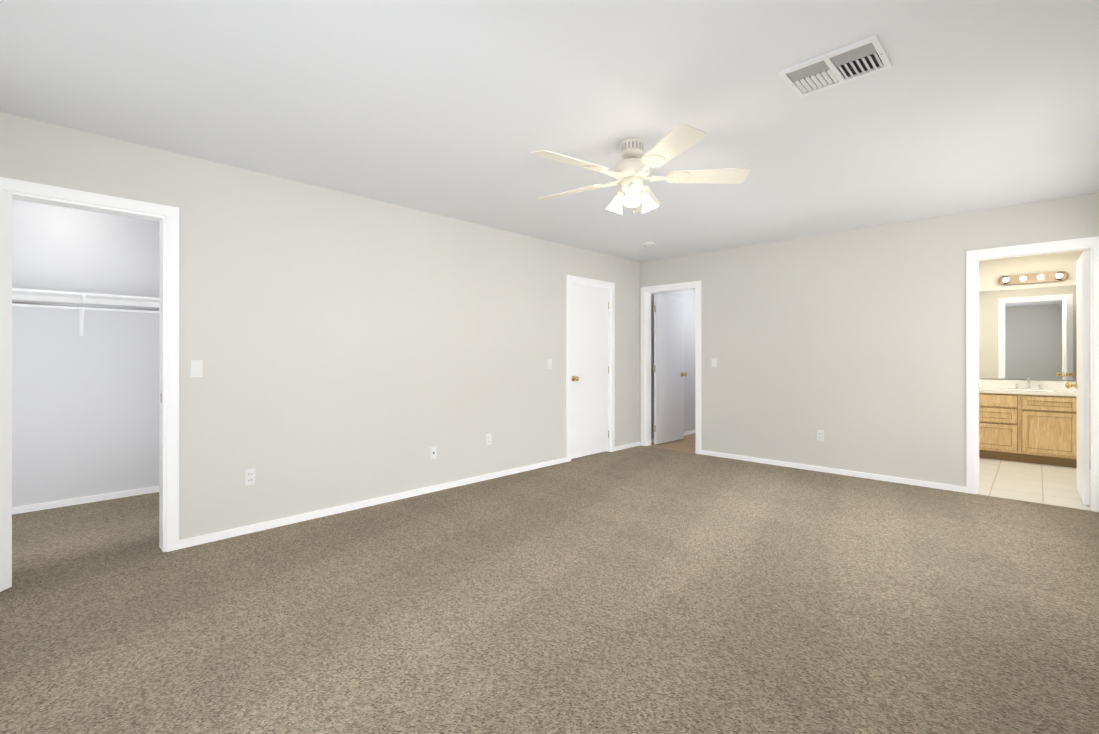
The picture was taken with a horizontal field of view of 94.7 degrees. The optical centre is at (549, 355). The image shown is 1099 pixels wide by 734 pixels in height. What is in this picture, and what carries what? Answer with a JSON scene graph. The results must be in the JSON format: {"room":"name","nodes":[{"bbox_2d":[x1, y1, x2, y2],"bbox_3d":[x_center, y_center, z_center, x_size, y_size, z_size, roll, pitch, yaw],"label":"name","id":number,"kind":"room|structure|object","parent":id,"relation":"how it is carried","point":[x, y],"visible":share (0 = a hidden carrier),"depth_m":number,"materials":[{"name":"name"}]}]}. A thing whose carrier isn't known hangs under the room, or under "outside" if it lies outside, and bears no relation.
{"room":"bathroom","nodes":[
{"label":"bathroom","id":0,"kind":"room"},
{"bbox_2d":[12,199,159,507],"bbox_3d":[-4.102,-0.028,3.825,0.120,2.440,2.140,0,0,44],"label":"wall","id":1,"kind":"structure","parent":0,"point":[85,415],"depth_m":4.07,"materials":[{"name":"paint"}]},
{"bbox_2d":[12,486,158,514],"bbox_3d":[-4.054,1.167,3.779,0.012,0.050,1.900,0,0,44],"label":"baseboard","id":2,"kind":"structure","parent":1,"relation":"attached to","point":[62,503],"depth_m":4.07,"materials":[{"name":"white wood"}]},
{"bbox_2d":[12,288,159,335],"bbox_3d":[-3.946,-0.322,3.675,0.307,0.318,1.894,0,0,44],"label":"shelf","id":3,"kind":"object","parent":1,"relation":"attached to","point":[82,302],"visible":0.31,"depth_m":3.98,"materials":[{"name":"white wood"}]},
{"bbox_2d":[0,112,694,539],"bbox_3d":[-0.288,-0.027,5.287,0.120,2.440,9.540,0,0,44],"label":"wall","id":4,"kind":"structure","parent":0,"point":[348,348],"depth_m":3.86,"materials":[{"name":"paint"}]},
{"bbox_2d":[0,189,11,591],"bbox_3d":[-2.740,0.174,2.255,0.540,2.010,0.466,0,0,44],"label":"closet door","id":5,"kind":"structure","parent":4,"relation":"in","point":[5,389],"depth_m":2.55,"materials":[{"name":"painted wood"},{"name":"brass"}]},
{"bbox_2d":[0,177,178,551],"bbox_3d":[-2.613,0.140,2.876,0.152,2.102,0.804,0,0,44],"label":"door frame","id":6,"kind":"structure","parent":4,"relation":"attached to","point":[166,217],"depth_m":3.08,"materials":[{"name":"white wood"}]},
{"bbox_2d":[190,360,202,376],"bbox_3d":[-2.220,0.082,3.185,0.016,0.106,0.064,0,0,44],"label":"light switch","id":7,"kind":"object","parent":4,"relation":"attached to","point":[196,368],"visible":1,"depth_m":3.19,"materials":[{"name":"white plastic"}]},
{"bbox_2d":[244,468,254,485],"bbox_3d":[-2.015,0.817,3.403,0.008,0.106,0.064,0,0,44],"label":"electrical outlet","id":8,"kind":"object","parent":4,"relation":"attached to","point":[249,476],"visible":1,"depth_m":3.40,"materials":[{"name":"white plastic"}]},
{"bbox_2d":[179,457,566,548],"bbox_3d":[-1.047,1.168,4.404,0.012,0.050,3.571,0,0,44],"label":"baseboard","id":9,"kind":"structure","parent":4,"relation":"attached to","point":[207,538],"depth_m":3.87,"materials":[{"name":"white wood"}]},
{"bbox_2d":[430,446,435,458],"bbox_3d":[-1.016,0.853,4.433,0.016,0.106,0.064,0,0,44],"label":"outlet","id":10,"kind":"object","parent":4,"relation":"attached to","point":[432,452],"visible":1,"depth_m":4.43,"materials":[{"name":"white plastic"}]},
{"bbox_2d":[486,434,490,444],"bbox_3d":[-0.586,0.808,4.885,0.008,0.106,0.064,0,0,44],"label":"electrical outlet","id":11,"kind":"object","parent":4,"relation":"attached to","point":[488,439],"visible":1,"depth_m":4.88,"materials":[{"name":"white plastic"}]},
{"bbox_2d":[547,359,551,368],"bbox_3d":[0.005,0.088,5.492,0.016,0.106,0.064,0,0,44],"label":"light switch","id":12,"kind":"object","parent":4,"relation":"attached to","point":[549,363],"visible":1,"depth_m":5.49,"materials":[{"name":"white plastic"}]},
{"bbox_2d":[571,283,608,458],"bbox_3d":[0.495,0.177,6.016,0.109,2.010,0.734,0,0,44],"label":"door","id":13,"kind":"structure","parent":4,"relation":"in","point":[589,371],"depth_m":6.02,"materials":[{"name":"white wood"}]},
{"bbox_2d":[566,275,614,461],"bbox_3d":[0.458,0.143,6.048,0.136,2.102,0.884,0,0,44],"label":"door frame","id":14,"kind":"structure","parent":4,"relation":"attached to","point":[570,279],"depth_m":6.19,"materials":[{"name":"white wood"}]},
{"bbox_2d":[615,442,640,450],"bbox_3d":[1.007,1.169,6.534,0.012,0.050,0.581,0,0,44],"label":"baseboard","id":15,"kind":"structure","parent":4,"relation":"attached to","point":[635,444],"depth_m":6.52,"materials":[{"name":"white wood"}]},
{"bbox_2d":[651,430,694,442],"bbox_3d":[2.141,1.170,7.708,0.012,0.050,2.442,0,0,44],"label":"baseboard","id":16,"kind":"structure","parent":4,"relation":"attached to","point":[692,431],"depth_m":7.64,"materials":[{"name":"white wood"}]},
{"bbox_2d":[0,445,1098,733],"bbox_3d":[-0.272,1.242,3.408,6.210,0.100,6.858,0,0,44],"label":"floor carpet","id":17,"kind":"object","parent":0,"point":[640,589],"visible":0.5,"depth_m":2.34,"materials":[{"name":"brown carpet"}]},
{"bbox_2d":[0,0,1098,261],"bbox_3d":[0.659,-1.297,4.375,6.210,0.100,9.540,0,0,44],"label":"ceiling","id":18,"kind":"structure","parent":0,"point":[462,110],"depth_m":2.48,"materials":[{"name":"paint"}]},
{"bbox_2d":[531,123,749,213],"bbox_3d":[0.449,-1.033,2.972,1.268,0.429,1.288,0,0,44],"label":"fan","id":19,"kind":"object","parent":18,"relation":"hanging from","point":[630,172],"visible":1,"depth_m":2.89,"materials":[{"name":"white plastic"}]},
{"bbox_2d":[643,242,654,246],"bbox_3d":[1.100,-1.227,5.589,0.136,0.038,0.136,0,0,44],"label":"smoke detector","id":20,"kind":"object","parent":18,"relation":"attached to","point":[648,244],"visible":1,"depth_m":5.55,"materials":[{"name":"white plastic"}]},
{"bbox_2d":[778,34,891,97],"bbox_3d":[1.236,-1.241,2.193,0.370,0.014,0.280,0,0,44],"label":"ceiling vent","id":21,"kind":"object","parent":18,"relation":"in","point":[856,60],"visible":1,"depth_m":2.18,"materials":[{"name":"white metal"}]},
{"bbox_2d":[649,433,694,452],"bbox_3d":[2.950,1.245,6.928,2.500,0.100,2.682,0,0,44],"label":"floor","id":22,"kind":"structure","parent":0,"point":[686,443],"depth_m":6.73,"materials":[{"name":"beige tile"}]},
{"bbox_2d":[640,192,1098,486],"bbox_3d":[2.773,-0.027,5.320,4.240,2.440,0.120,0,0,44],"label":"wall","id":23,"kind":"structure","parent":0,"point":[851,344],"depth_m":5.01,"materials":[{"name":"paint"}]},
{"bbox_2d":[653,294,686,443],"bbox_3d":[1.665,0.178,6.982,0.183,2.010,0.708,0,0,44],"label":"hall door","id":24,"kind":"structure","parent":23,"relation":"in","point":[668,370],"depth_m":6.94,"materials":[{"name":"painted wood"},{"name":"brass"}]},
{"bbox_2d":[641,281,700,453],"bbox_3d":[1.573,0.143,6.477,0.859,2.102,0.152,0,0,44],"label":"door frame","id":25,"kind":"structure","parent":23,"relation":"attached to","point":[646,292],"depth_m":6.68,"materials":[{"name":"white wood"}]},
{"bbox_2d":[711,358,716,366],"bbox_3d":[1.954,0.084,6.015,0.064,0.106,0.016,0,0,44],"label":"light switch","id":26,"kind":"object","parent":23,"relation":"attached to","point":[713,362],"visible":1,"depth_m":6.01,"materials":[{"name":"white plastic"}]},
{"bbox_2d":[817,430,823,440],"bbox_3d":[2.791,0.823,5.213,0.064,0.106,0.008,0,0,44],"label":"electrical outlet","id":27,"kind":"object","parent":23,"relation":"attached to","point":[820,435],"visible":1,"depth_m":5.21,"materials":[{"name":"white plastic"}]},
{"bbox_2d":[701,450,965,492],"bbox_3d":[2.733,1.168,5.266,2.491,0.050,0.012,0,0,44],"label":"baseboard","id":28,"kind":"structure","parent":23,"relation":"attached to","point":[752,459],"depth_m":5.05,"materials":[{"name":"white wood"}]},
{"bbox_2d":[966,236,1098,511],"bbox_3d":[3.970,0.141,4.165,0.819,2.102,0.152,0,0,44],"label":"door frame","id":29,"kind":"structure","parent":23,"relation":"attached to","point":[973,257],"depth_m":4.22,"materials":[{"name":"white wood"}]},
{"bbox_2d":[1065,251,1089,504],"bbox_3d":[4.474,0.175,4.252,0.183,2.010,0.659,0,0,44],"label":"bathroom door","id":30,"kind":"structure","parent":23,"relation":"in","point":[1081,385],"depth_m":4.02,"materials":[{"name":"white painted wood"},{"name":"brass"}]},
{"bbox_2d":[979,250,1086,381],"bbox_3d":[5.451,-0.026,6.296,1.680,2.440,0.120,0,0,44],"label":"wall","id":31,"kind":"structure","parent":0,"point":[992,272],"depth_m":6.00,"materials":[{"name":"paint"}]},
{"bbox_2d":[979,285,1076,380],"bbox_3d":[5.447,-0.258,6.205,1.560,1.085,0.009,0,0,44],"label":"mirror","id":32,"kind":"object","parent":31,"relation":"attached to","point":[1031,333],"visible":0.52,"depth_m":5.98,"materials":[{"name":"clear glass"}]},
{"bbox_2d":[979,380,1076,391],"bbox_3d":[5.399,0.344,6.242,1.732,0.100,0.020,0,0,44],"label":"backsplash","id":33,"kind":"structure","parent":31,"relation":"attached to","point":[1056,386],"depth_m":5.96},
{"bbox_2d":[998,271,1067,284],"bbox_3d":[5.662,-0.911,5.939,0.600,0.110,0.096,0,0,44],"label":"sconce","id":34,"kind":"object","parent":31,"relation":"attached to","point":[1035,278],"visible":1,"depth_m":5.94,"materials":[{"name":"gold metal"}]},
{"bbox_2d":[978,457,1090,510],"bbox_3d":[4.562,1.243,5.373,1.980,0.100,2.682,0,0,44],"label":"floor","id":35,"kind":"structure","parent":0,"point":[1055,485],"depth_m":4.76,"materials":[{"name":"beige tile"}]},
{"bbox_2d":[979,388,1076,467],"bbox_3d":[5.210,0.811,6.045,1.732,0.764,0.566,0,0,44],"label":"bathroom vanity","id":36,"kind":"object","parent":35,"relation":"on","point":[1028,420],"depth_m":5.59,"materials":[{"name":"brown wood"}]},
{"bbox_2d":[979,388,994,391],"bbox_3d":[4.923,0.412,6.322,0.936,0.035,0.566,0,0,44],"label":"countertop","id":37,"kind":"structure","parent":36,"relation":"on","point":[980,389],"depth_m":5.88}
]}

